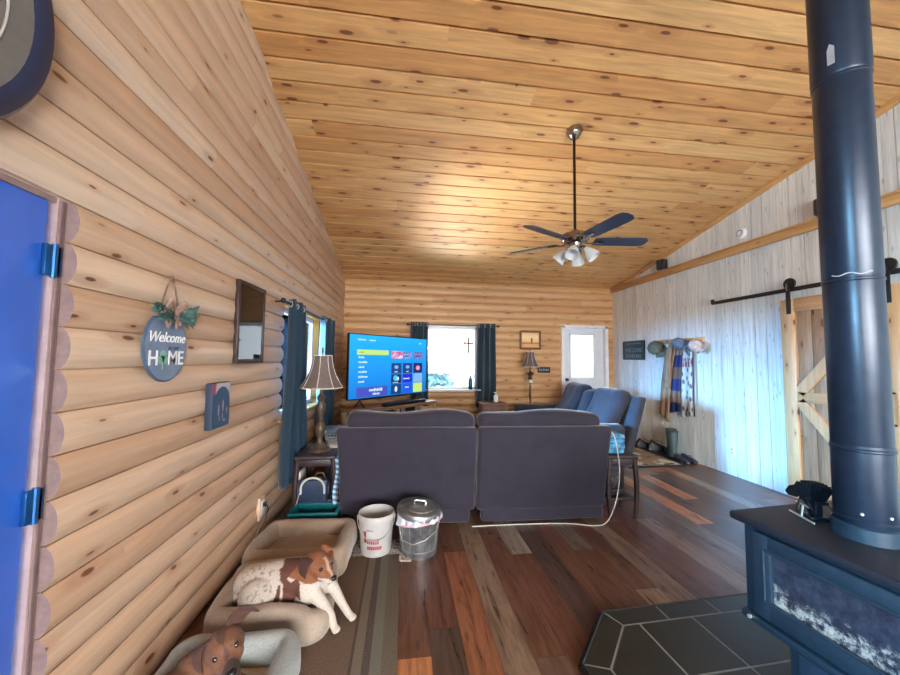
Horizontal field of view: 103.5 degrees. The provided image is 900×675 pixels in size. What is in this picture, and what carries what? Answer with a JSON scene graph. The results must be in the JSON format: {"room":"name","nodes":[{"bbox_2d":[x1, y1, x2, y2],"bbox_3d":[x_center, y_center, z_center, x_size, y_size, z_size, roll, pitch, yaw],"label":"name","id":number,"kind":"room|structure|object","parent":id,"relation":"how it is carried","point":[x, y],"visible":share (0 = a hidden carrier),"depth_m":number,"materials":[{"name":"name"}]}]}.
{"room":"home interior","nodes":[
{"label":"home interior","id":0,"kind":"room"},
{"bbox_2d":[0,0,344,674],"bbox_3d":[-1.382,-0.786,1.540,0.202,4.620,10.120,1,-3,-7],"label":"wall","id":1,"kind":"structure","parent":0,"point":[161,127],"depth_m":1.57,"materials":[{"name":"brown wood"}]},
{"bbox_2d":[0,0,54,119],"bbox_3d":[-1.127,-0.878,0.609,0.058,0.890,0.890,1,-3,-7],"label":"wall clock","id":2,"kind":"object","parent":1,"relation":"attached to","point":[27,27],"visible":1,"depth_m":0.96,"materials":[{"name":"blue paint"}]},
{"bbox_2d":[0,172,66,674],"bbox_3d":[-1.288,0.494,0.634,0.141,1.960,0.990,1,-3,-7],"label":"door","id":3,"kind":"structure","parent":1,"relation":"in","point":[32,220],"depth_m":1.08,"materials":[{"name":"blue wood"}]},
{"bbox_2d":[141,275,199,381],"bbox_3d":[-1.263,-0.042,1.627,0.092,0.489,0.313,1,-3,-7],"label":"welcome sign","id":4,"kind":"object","parent":1,"relation":"attached to","point":[163,341],"visible":1,"depth_m":1.59,"materials":[{"name":"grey wood"}]},
{"bbox_2d":[204,381,230,430],"bbox_3d":[-1.354,0.393,2.071,0.038,0.260,0.205,1,-3,-7],"label":"print","id":5,"kind":"object","parent":1,"relation":"attached to","point":[217,400],"visible":1,"depth_m":2.02},
{"bbox_2d":[232,279,265,362],"bbox_3d":[-1.402,-0.098,2.497,0.026,0.550,0.400,1,-3,-5],"label":"mirror","id":6,"kind":"object","parent":1,"relation":"attached to","point":[250,299],"visible":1,"depth_m":2.46,"materials":[{"name":"brown wood"}]},
{"bbox_2d":[254,494,268,539],"bbox_3d":[-1.451,1.408,2.743,0.083,0.329,0.178,1,-3,-7],"label":"wall outlet","id":7,"kind":"object","parent":1,"relation":"attached to","point":[260,508],"visible":0.91,"depth_m":2.74,"materials":[{"name":"white plastic"}]},
{"bbox_2d":[278,303,318,422],"bbox_3d":[-1.679,0.267,3.975,0.208,1.114,1.560,1,-3,-7],"label":"window","id":8,"kind":"structure","parent":1,"relation":"in","point":[312,323],"depth_m":4.55,"materials":[{"name":"white plastic"}]},
{"bbox_2d":[274,298,323,319],"bbox_3d":[-1.571,-0.249,4.030,0.117,0.044,2.204,1,-3,-7],"label":"curtain rod","id":9,"kind":"object","parent":1,"relation":"attached to","point":[283,300],"visible":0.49,"depth_m":3.10,"materials":[{"name":"black paint"}]},
{"bbox_2d":[278,299,306,489],"bbox_3d":[-1.468,0.509,3.395,0.142,1.677,0.596,1,-3,-7],"label":"curtain","id":10,"kind":"object","parent":9,"relation":"hanging from","point":[293,429],"visible":0.93,"depth_m":3.21,"materials":[{"name":"teal fabric"}]},
{"bbox_2d":[316,316,334,442],"bbox_3d":[-1.634,0.565,4.706,0.143,1.637,0.656,1,-3,-7],"label":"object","id":11,"kind":"object","parent":9,"relation":"hanging from","point":[327,326],"visible":0.56,"depth_m":4.68,"materials":[{"name":"teal fabric"}]},
{"bbox_2d":[340,279,613,428],"bbox_3d":[0.647,0.328,6.906,5.625,3.080,0.202,1,-3,-7],"label":"wall","id":12,"kind":"structure","parent":0,"point":[369,308],"depth_m":6.86,"materials":[{"name":"brown wood"}]},
{"bbox_2d":[426,325,480,391],"bbox_3d":[0.034,0.391,6.748,1.100,1.260,0.226,1,-3,-7],"label":"window","id":13,"kind":"structure","parent":12,"relation":"in","point":[475,328],"depth_m":6.80,"materials":[{"name":"white plastic"}]},
{"bbox_2d":[464,338,472,352],"bbox_3d":[0.355,0.152,6.757,0.181,0.299,0.016,1,-3,-7],"label":"wall cross","id":14,"kind":"object","parent":13,"relation":"hanging from","point":[468,343],"visible":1,"depth_m":6.75,"materials":[{"name":"brown metal"}]},
{"bbox_2d":[468,376,471,388],"bbox_3d":[0.387,0.852,6.721,0.076,0.252,0.075,1,-3,-7],"label":"bottle","id":15,"kind":"object","parent":13,"relation":"on","point":[470,378],"visible":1,"depth_m":6.69,"materials":[{"name":"green glass"}]},
{"bbox_2d":[407,323,499,327],"bbox_3d":[0.070,-0.227,6.713,1.764,0.044,0.117,1,-3,-7],"label":"curtain rod","id":16,"kind":"object","parent":12,"relation":"attached to","point":[498,326],"visible":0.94,"depth_m":6.66,"materials":[{"name":"black paint"}]},
{"bbox_2d":[410,322,427,405],"bbox_3d":[-0.564,0.504,6.552,0.346,1.582,0.137,1,-3,-7],"label":"curtain","id":17,"kind":"object","parent":16,"relation":"hanging from","point":[417,331],"visible":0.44,"depth_m":6.58,"materials":[{"name":"teal fabric"}]},
{"bbox_2d":[476,324,495,407],"bbox_3d":[0.672,0.527,6.703,0.384,1.582,0.142,1,-3,-7],"label":"curtain","id":18,"kind":"object","parent":16,"relation":"hanging from","point":[486,339],"visible":0.94,"depth_m":6.73,"materials":[{"name":"teal fabric"}]},
{"bbox_2d":[345,279,609,291],"bbox_3d":[0.676,-0.996,6.881,5.325,0.050,0.020,1,-3,-7],"label":"trim","id":19,"kind":"structure","parent":12,"relation":"attached to","point":[346,280],"depth_m":6.84,"materials":[{"name":"brown wood"}]},
{"bbox_2d":[520,330,540,349],"bbox_3d":[1.569,0.049,6.934,0.430,0.370,0.024,1,-3,-7],"label":"framed picture","id":20,"kind":"object","parent":12,"relation":"attached to","point":[528,339],"visible":0.98,"depth_m":6.93},
{"bbox_2d":[522,332,538,347],"bbox_3d":[1.569,0.049,6.939,0.360,0.300,0.008,1,-3,-7],"label":"print","id":21,"kind":"object","parent":20,"relation":"attached to","point":[529,339],"depth_m":6.93},
{"bbox_2d":[537,367,549,372],"bbox_3d":[1.835,0.633,6.938,0.260,0.115,0.018,1,-3,-7],"label":"plaque","id":22,"kind":"object","parent":12,"relation":"attached to","point":[539,369],"visible":0.97,"depth_m":6.93,"materials":[{"name":"black wood"}]},
{"bbox_2d":[560,325,608,395],"bbox_3d":[2.675,0.829,7.079,0.990,2.145,0.155,1,-3,-7],"label":"door","id":23,"kind":"structure","parent":12,"relation":"in","point":[584,348],"depth_m":7.12,"materials":[{"name":"white metal"}]},
{"bbox_2d":[151,463,803,674],"bbox_3d":[1.294,1.634,1.795,5.725,0.120,10.500,1,-3,-7],"label":"floor","id":24,"kind":"structure","parent":0,"point":[529,599],"depth_m":2.42,"materials":[{"name":"wood"}]},
{"bbox_2d":[155,630,300,674],"bbox_3d":[-0.913,1.423,1.374,0.548,0.209,0.550,1,-3,-7],"label":"dog bed","id":25,"kind":"object","parent":24,"relation":"on","point":[277,652],"visible":0.64,"depth_m":1.55,"materials":[{"name":"grey fabric"}]},
{"bbox_2d":[165,605,258,674],"bbox_3d":[-0.957,1.252,1.278,0.368,0.369,0.442,0,-3,11],"label":"dog","id":26,"kind":"object","parent":25,"relation":"on","point":[221,654],"visible":1,"depth_m":1.35},
{"bbox_2d":[240,666,270,674],"bbox_3d":[-0.914,1.475,1.369,0.445,0.104,0.445,1,-3,-7],"label":"cushion","id":27,"kind":"object","parent":25,"relation":"on","point":[248,670],"depth_m":1.54,"materials":[{"name":"brown fabric"}]},
{"bbox_2d":[201,556,337,645],"bbox_3d":[-0.962,1.462,1.991,0.616,0.205,0.554,1,-3,-9],"label":"dog bed","id":28,"kind":"object","parent":24,"relation":"on","point":[309,622],"visible":0.38,"depth_m":1.77,"materials":[{"name":"beige fabric"}]},
{"bbox_2d":[231,544,355,633],"bbox_3d":[-0.858,1.356,1.952,0.694,0.360,0.308,1,-3,-7],"label":"dog","id":29,"kind":"object","parent":28,"relation":"on","point":[306,580],"visible":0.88,"depth_m":1.88},
{"bbox_2d":[242,518,356,576],"bbox_3d":[-1.042,1.494,2.536,0.687,0.202,0.545,1,-3,-5],"label":"dog bed","id":30,"kind":"object","parent":24,"relation":"on","point":[281,537],"visible":0.66,"depth_m":2.58,"materials":[{"name":"beige fabric"}]},
{"bbox_2d":[270,535,338,548],"bbox_3d":[-1.042,1.542,2.531,0.584,0.106,0.441,1,-3,-5],"label":"cushion","id":31,"kind":"object","parent":30,"relation":"on","point":[280,541],"depth_m":2.61,"materials":[{"name":"brown fabric"}]},
{"bbox_2d":[287,502,340,518],"bbox_3d":[-1.135,1.530,3.004,0.404,0.176,0.234,1,-3,-5],"label":"storage bin","id":32,"kind":"object","parent":24,"relation":"on","point":[318,510],"visible":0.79,"depth_m":3.07,"materials":[{"name":"teal plastic"}]},
{"bbox_2d":[298,477,327,502],"bbox_3d":[-1.210,1.419,3.130,0.250,0.390,0.065,1,-3,-7],"label":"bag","id":33,"kind":"object","parent":32,"relation":"on","point":[311,489],"visible":0.55,"depth_m":3.12,"materials":[{"name":"blue fabric"}]},
{"bbox_2d":[292,443,339,506],"bbox_3d":[-1.231,1.352,3.376,0.382,0.577,0.520,1,-3,-7],"label":"end table","id":34,"kind":"object","parent":24,"relation":"on","point":[306,459],"visible":0.58,"depth_m":3.15,"materials":[{"name":"brown wood"}]},
{"bbox_2d":[297,467,305,497],"bbox_3d":[-1.360,1.329,3.249,0.025,0.240,0.170,1,-3,-7],"label":"notepad","id":35,"kind":"object","parent":34,"relation":"on","point":[302,471],"visible":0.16,"depth_m":3.23,"materials":[{"name":"white paper"}]},
{"bbox_2d":[313,472,328,490],"bbox_3d":[-1.200,1.346,3.260,0.182,0.219,0.142,1,-3,-7],"label":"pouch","id":36,"kind":"object","parent":34,"relation":"on","point":[320,476],"visible":0.23,"depth_m":3.26,"materials":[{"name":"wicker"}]},
{"bbox_2d":[300,348,342,453],"bbox_3d":[-1.212,0.573,3.343,0.371,0.975,0.371,3,-4,-30],"label":"table lamp","id":37,"kind":"object","parent":34,"relation":"on","point":[321,376],"visible":1,"depth_m":3.28,"materials":[{"name":"brown fabric"}]},
{"bbox_2d":[326,441,336,447],"bbox_3d":[-1.145,1.062,3.525,0.170,0.020,0.241,1,-3,-7],"label":"magazine","id":38,"kind":"object","parent":34,"relation":"on","point":[331,445],"visible":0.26,"depth_m":3.44,"materials":[{"name":"paper"}]},
{"bbox_2d":[324,434,336,442],"bbox_3d":[-1.194,1.018,3.567,0.130,0.065,0.130,1,-3,-7],"label":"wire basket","id":39,"kind":"object","parent":38,"relation":"on","point":[330,437],"visible":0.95,"depth_m":3.57,"materials":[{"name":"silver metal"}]},
{"bbox_2d":[332,454,338,505],"bbox_3d":[-1.023,1.270,3.186,0.075,0.422,0.168,1,-3,-7],"label":"striped towel","id":40,"kind":"object","parent":34,"relation":"hanging from","point":[335,497],"visible":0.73,"depth_m":3.12,"materials":[{"name":"blue fabric"}]},
{"bbox_2d":[324,425,346,482],"bbox_3d":[-1.297,1.390,4.294,0.430,0.605,0.340,1,-3,-13],"label":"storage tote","id":41,"kind":"object","parent":24,"relation":"on","point":[330,429],"visible":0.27,"depth_m":4.12,"materials":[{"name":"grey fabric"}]},
{"bbox_2d":[299,554,398,674],"bbox_3d":[-0.560,1.539,1.655,0.620,0.012,1.860,1,-3,-7],"label":"striped rug","id":42,"kind":"object","parent":24,"relation":"on","point":[365,645],"visible":0.58,"depth_m":1.88,"materials":[{"name":"brown fabric"}]},
{"bbox_2d":[351,539,411,561],"bbox_3d":[-0.512,1.599,2.669,0.460,0.010,0.300,1,-3,-3],"label":"mat","id":43,"kind":"object","parent":24,"relation":"on","point":[395,544],"visible":0.24,"depth_m":2.65,"materials":[{"name":"grey fabric"}]},
{"bbox_2d":[357,504,395,557],"bbox_3d":[-0.555,1.451,2.669,0.285,0.285,0.280,1,-3,-7],"label":"plastic bucket","id":44,"kind":"object","parent":43,"relation":"on","point":[376,522],"visible":1,"depth_m":2.58,"materials":[{"name":"white plastic"}]},
{"bbox_2d":[339,398,436,424],"bbox_3d":[-0.894,1.398,5.489,0.460,0.740,1.640,-2,-4,36],"label":"tv stand","id":45,"kind":"object","parent":24,"relation":"on","point":[345,411],"visible":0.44,"depth_m":5.28,"materials":[{"name":"brown wood"}]},
{"bbox_2d":[346,333,426,407],"bbox_3d":[-0.916,0.501,5.522,0.216,1.046,1.660,-2,-4,36],"label":"television","id":46,"kind":"object","parent":45,"relation":"on","point":[378,366],"visible":1,"depth_m":5.37,"materials":[{"name":"black plastic"}]},
{"bbox_2d":[382,398,425,406],"bbox_3d":[-0.694,1.005,5.492,0.090,0.050,0.900,-2,-4,36],"label":"soundbar","id":47,"kind":"object","parent":45,"relation":"on","point":[397,403],"visible":1,"depth_m":5.40,"materials":[{"name":"black plastic"}]},
{"bbox_2d":[395,497,442,559],"bbox_3d":[-0.233,1.420,2.696,0.361,0.380,0.365,1,-3,-7],"label":"trash can","id":48,"kind":"object","parent":24,"relation":"on","point":[418,518],"visible":1,"depth_m":2.58,"materials":[{"name":"metal"}]},
{"bbox_2d":[336,408,611,525],"bbox_3d":[0.198,1.166,3.577,2.414,1.001,1.116,1,-3,-5],"label":"reclining sofa","id":49,"kind":"object","parent":24,"relation":"on","point":[539,463],"visible":0.95,"depth_m":3.08,"materials":[{"name":"grey fabric"}]},
{"bbox_2d":[472,432,619,526],"bbox_3d":[0.861,1.236,3.124,1.332,0.824,0.084,1,-3,-5],"label":"power cord","id":50,"kind":"object","parent":49,"relation":"hanging from","point":[612,432],"visible":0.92,"depth_m":3.13,"materials":[{"name":"white plastic"}]},
{"bbox_2d":[477,401,506,411],"bbox_3d":[0.751,1.498,6.350,0.460,0.680,0.396,1,-3,-7],"label":"base cabinet","id":51,"kind":"object","parent":24,"relation":"on","point":[500,406],"visible":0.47,"depth_m":6.21,"materials":[{"name":"brown wood"}]},
{"bbox_2d":[494,392,497,401],"bbox_3d":[0.818,1.067,6.352,0.078,0.179,0.050,1,-3,-7],"label":"lotion bottle","id":52,"kind":"object","parent":51,"relation":"on","point":[495,395],"visible":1,"depth_m":6.33,"materials":[{"name":"white plastic"}]},
{"bbox_2d":[521,348,538,403],"bbox_3d":[1.493,1.022,6.605,0.341,1.676,0.341,3,-4,-30],"label":"floor lamp","id":53,"kind":"object","parent":24,"relation":"on","point":[530,361],"visible":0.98,"depth_m":6.57,"materials":[{"name":"brown metal"}]},
{"bbox_2d":[513,382,645,473],"bbox_3d":[1.844,1.272,5.524,1.239,1.058,2.178,1,-3,-4],"label":"reclining loveseat","id":54,"kind":"object","parent":24,"relation":"on","point":[617,409],"visible":0.24,"depth_m":4.78,"materials":[{"name":"blue fabric"}]},
{"bbox_2d":[555,382,592,409],"bbox_3d":[2.100,1.098,6.096,0.491,0.638,0.675,1,-3,-4],"label":"cushion","id":55,"kind":"object","parent":54,"relation":"on","point":[570,398],"depth_m":5.95,"materials":[{"name":"blue fabric"}]},
{"bbox_2d":[586,387,630,423],"bbox_3d":[2.182,1.034,5.017,0.483,0.631,0.674,1,-3,-4],"label":"cushion","id":56,"kind":"object","parent":54,"relation":"on","point":[611,405],"depth_m":4.76,"materials":[{"name":"blue fabric"}]},
{"bbox_2d":[604,450,638,519],"bbox_3d":[1.584,1.386,3.403,0.322,0.577,0.300,1,-3,-6],"label":"end table","id":57,"kind":"object","parent":24,"relation":"on","point":[626,458],"visible":0.53,"depth_m":3.28,"materials":[{"name":"brown wood"}]},
{"bbox_2d":[605,478,624,495],"bbox_3d":[1.567,1.410,3.380,0.160,0.159,0.080,1,-3,-7],"label":"power adapter","id":58,"kind":"object","parent":57,"relation":"on","point":[614,489],"visible":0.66,"depth_m":3.34,"materials":[{"name":"black plastic"}]},
{"bbox_2d":[609,430,624,452],"bbox_3d":[1.551,1.006,3.432,0.179,0.186,0.224,1,-3,-7],"label":"folded blanket","id":59,"kind":"object","parent":57,"relation":"on","point":[619,437],"visible":0.48,"depth_m":3.33,"materials":[{"name":"blue fabric"}]},
{"bbox_2d":[604,491,633,500],"bbox_3d":[1.583,1.502,3.397,0.240,0.022,0.240,1,-3,-6],"label":"shelf","id":60,"kind":"object","parent":57,"relation":"attached to","point":[626,496],"depth_m":3.29,"materials":[{"name":"brown wood"}]},
{"bbox_2d":[628,446,686,467],"bbox_3d":[2.703,1.817,5.729,0.930,0.013,1.800,1,-3,-7],"label":"entry rug","id":61,"kind":"object","parent":24,"relation":"on","point":[647,459],"visible":0.38,"depth_m":5.11,"materials":[{"name":"beige fabric"}]},
{"bbox_2d":[635,441,684,463],"bbox_3d":[3.318,1.816,5.690,0.270,0.024,1.304,1,-3,-7],"label":"tray","id":62,"kind":"object","parent":24,"relation":"on","point":[661,453],"visible":0.31,"depth_m":5.54,"materials":[{"name":"black plastic"}]},
{"bbox_2d":[635,438,648,447],"bbox_3d":[3.231,1.750,5.903,0.275,0.158,0.104,1,-3,-3],"label":"shoe","id":63,"kind":"object","parent":62,"relation":"on","point":[640,443],"visible":0.84,"depth_m":5.86,"materials":[{"name":"black leather"}]},
{"bbox_2d":[647,439,665,450],"bbox_3d":[3.360,1.738,5.751,0.275,0.168,0.104,0,-4,14],"label":"shoe","id":64,"kind":"object","parent":62,"relation":"on","point":[652,445],"visible":0.89,"depth_m":5.72,"materials":[{"name":"black leather"}]},
{"bbox_2d":[664,428,676,453],"bbox_3d":[3.409,1.608,5.519,0.152,0.400,0.286,0,-3,6],"label":"rubber boot","id":65,"kind":"object","parent":62,"relation":"on","point":[666,449],"visible":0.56,"depth_m":5.47,"materials":[{"name":"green rubber"}]},
{"bbox_2d":[667,430,678,458],"bbox_3d":[3.343,1.597,5.357,0.152,0.400,0.286,0,-4,15],"label":"rubber boot","id":66,"kind":"object","parent":62,"relation":"on","point":[672,435],"visible":0.93,"depth_m":5.25,"materials":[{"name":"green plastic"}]},
{"bbox_2d":[673,453,690,463],"bbox_3d":[3.342,1.740,5.103,0.104,0.085,0.257,1,-3,-10],"label":"shoe","id":67,"kind":"object","parent":62,"relation":"on","point":[677,457],"visible":1,"depth_m":5.09,"materials":[{"name":"leather"}]},
{"bbox_2d":[681,453,698,463],"bbox_3d":[3.458,1.740,5.118,0.104,0.089,0.257,1,-3,-13],"label":"shoe","id":68,"kind":"object","parent":62,"relation":"on","point":[683,455],"visible":0.85,"depth_m":5.09,"materials":[{"name":"blue leather"}]},
{"bbox_2d":[578,593,790,674],"bbox_3d":[1.522,1.518,1.176,1.664,0.044,1.894,1,-3,-10],"label":"hearth pad","id":69,"kind":"object","parent":24,"relation":"on","point":[711,635],"visible":0.56,"depth_m":1.78,"materials":[{"name":"grey tile"}]},
{"bbox_2d":[729,500,899,674],"bbox_3d":[1.565,1.124,1.241,0.661,0.761,0.740,1,-3,-12],"label":"wood stove","id":70,"kind":"object","parent":69,"relation":"on","point":[832,598],"visible":0.87,"depth_m":1.26,"materials":[{"name":"paint"}]},
{"bbox_2d":[785,480,831,524],"bbox_3d":[1.511,0.681,1.489,0.101,0.152,0.133,0,-3,10],"label":"fan","id":71,"kind":"object","parent":70,"relation":"on","point":[814,494],"visible":0.94,"depth_m":1.47,"materials":[{"name":"black metal"}]},
{"bbox_2d":[805,0,899,549],"bbox_3d":[1.586,-0.866,1.432,0.344,3.235,0.344,1,-3,-7],"label":"pipe","id":72,"kind":"object","parent":70,"relation":"on","point":[865,508],"visible":1,"depth_m":1.35,"materials":[{"name":"black metal"}]},
{"bbox_2d":[240,0,899,288],"bbox_3d":[1.340,-2.157,1.996,5.645,1.746,10.351,1,-3,-7],"label":"ceiling","id":73,"kind":"structure","parent":0,"point":[427,135],"depth_m":3.23,"materials":[{"name":"brown wood"}]},
{"bbox_2d":[510,124,647,266],"bbox_3d":[1.225,-1.341,3.334,1.213,1.313,1.274,1,-3,0],"label":"ceiling fan","id":74,"kind":"object","parent":73,"relation":"hanging from","point":[575,239],"visible":1,"depth_m":3.25,"materials":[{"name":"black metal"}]},
{"bbox_2d":[612,103,899,494],"bbox_3d":[4.044,-0.679,2.293,0.170,4.620,10.300,1,-3,-7],"label":"wall","id":75,"kind":"structure","parent":0,"point":[739,381],"depth_m":4.50,"materials":[{"name":"white wood"}]},
{"bbox_2d":[623,340,644,359],"bbox_3d":[3.371,0.236,6.526,0.017,0.350,0.620,1,-3,-7],"label":"sign","id":76,"kind":"object","parent":75,"relation":"attached to","point":[632,350],"visible":1,"depth_m":6.49,"materials":[{"name":"grey metal"}]},
{"bbox_2d":[655,337,704,343],"bbox_3d":[3.474,0.052,5.439,0.112,0.070,0.920,1,-3,-7],"label":"coat rack","id":77,"kind":"object","parent":75,"relation":"attached to","point":[701,339],"visible":0.66,"depth_m":5.27,"materials":[{"name":"brown wood"}]},
{"bbox_2d":[647,341,666,357],"bbox_3d":[3.390,0.191,5.780,0.207,0.278,0.324,3,-4,-39],"label":"baseball cap","id":78,"kind":"object","parent":77,"relation":"hanging from","point":[657,348],"visible":0.91,"depth_m":5.74,"materials":[{"name":"fabric"}]},
{"bbox_2d":[659,341,674,421],"bbox_3d":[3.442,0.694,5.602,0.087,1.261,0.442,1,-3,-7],"label":"scarf","id":79,"kind":"object","parent":77,"relation":"hanging from","point":[664,407],"visible":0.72,"depth_m":5.63,"materials":[{"name":"brown fabric"}]},
{"bbox_2d":[670,349,681,412],"bbox_3d":[3.454,0.631,5.441,0.058,1.085,0.318,1,-3,-7],"label":"throw","id":80,"kind":"object","parent":77,"relation":"hanging from","point":[675,397],"visible":0.89,"depth_m":5.41,"materials":[{"name":"blue fabric"}]},
{"bbox_2d":[671,338,689,350],"bbox_3d":[3.379,0.098,5.200,0.177,0.198,0.239,2,-4,-17],"label":"baseball cap","id":81,"kind":"object","parent":77,"relation":"hanging from","point":[677,343],"visible":0.99,"depth_m":5.17,"materials":[{"name":"fabric"}]},
{"bbox_2d":[681,345,692,416],"bbox_3d":[3.503,0.637,5.244,0.050,1.111,0.233,1,-3,-7],"label":"patterned scarf","id":82,"kind":"object","parent":77,"relation":"hanging from","point":[686,383],"visible":0.94,"depth_m":5.24,"materials":[{"name":"fabric"}]},
{"bbox_2d":[692,352,694,416],"bbox_3d":[3.510,0.604,5.118,0.022,1.060,0.041,-3,-5,43],"label":"strap","id":83,"kind":"object","parent":77,"relation":"hanging from","point":[692,352],"visible":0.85,"depth_m":5.10,"materials":[{"name":"black fabric"}]},
{"bbox_2d":[688,340,706,353],"bbox_3d":[3.479,0.128,4.988,0.177,0.202,0.239,2,-4,-21],"label":"baseball cap","id":84,"kind":"object","parent":77,"relation":"hanging from","point":[697,346],"visible":1,"depth_m":4.96,"materials":[{"name":"fabric"}]},
{"bbox_2d":[729,446,734,455],"bbox_3d":[3.615,1.453,4.548,0.012,0.118,0.075,1,-3,-7],"label":"wall outlet","id":85,"kind":"object","parent":75,"relation":"attached to","point":[732,449],"visible":1,"depth_m":4.54,"materials":[{"name":"white plastic"}]},
{"bbox_2d":[735,227,746,238],"bbox_3d":[3.664,-1.315,4.482,0.037,0.148,0.148,1,-3,-7],"label":"smoke detector","id":86,"kind":"object","parent":75,"relation":"attached to","point":[740,233],"visible":1,"depth_m":4.46,"materials":[{"name":"white plastic"}]},
{"bbox_2d":[610,189,899,292],"bbox_3d":[3.922,-1.241,2.309,0.090,0.102,10.000,1,-3,-7],"label":"trim","id":87,"kind":"structure","parent":75,"relation":"attached to","point":[890,199],"depth_m":4.37,"materials":[{"name":"brown wood"}]},
{"bbox_2d":[656,259,667,270],"bbox_3d":[3.434,-1.178,5.756,0.126,0.170,0.130,2,-4,-28],"label":"speaker","id":88,"kind":"object","parent":87,"relation":"on","point":[661,264],"visible":0.89,"depth_m":5.71},
{"bbox_2d":[813,199,817,216],"bbox_3d":[3.728,-1.306,3.539,0.126,0.170,0.130,2,-4,-28],"label":"speaker","id":89,"kind":"object","parent":87,"relation":"on","point":[815,200],"visible":0.17,"depth_m":3.55},
{"bbox_2d":[620,94,899,283],"bbox_3d":[3.827,-1.955,3.445,0.030,1.637,7.750,1,-3,-7],"label":"trim","id":90,"kind":"structure","parent":75,"relation":"attached to","point":[895,101],"depth_m":4.34,"materials":[{"name":"brown wood"}]},
{"bbox_2d":[711,258,899,500],"bbox_3d":[3.678,0.515,3.691,0.145,2.332,2.140,1,-3,-7],"label":"barn door","id":91,"kind":"structure","parent":75,"relation":"in","point":[802,328],"depth_m":3.64,"materials":[{"name":"brown wood"}]},
{"label":"outside","id":92,"kind":"structure","parent":0,"visible":0},
{"bbox_2d":[429,375,473,386],"bbox_3d":[0.416,2.384,8.000,60.000,0.300,60.000,1,-3,-7],"label":"ground","id":93,"kind":"structure","parent":92,"point":[454,378],"depth_m":29.81,"materials":[{"name":"white snow"}]},
{"bbox_2d":[428,357,453,386],"bbox_3d":[-0.745,1.502,11.126,1.997,1.824,1.997,-1,-4,28],"label":"shrub","id":94,"kind":"object","parent":93,"relation":"on","point":[434,377],"visible":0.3,"depth_m":10.89,"materials":[{"name":"grey plant"}]},
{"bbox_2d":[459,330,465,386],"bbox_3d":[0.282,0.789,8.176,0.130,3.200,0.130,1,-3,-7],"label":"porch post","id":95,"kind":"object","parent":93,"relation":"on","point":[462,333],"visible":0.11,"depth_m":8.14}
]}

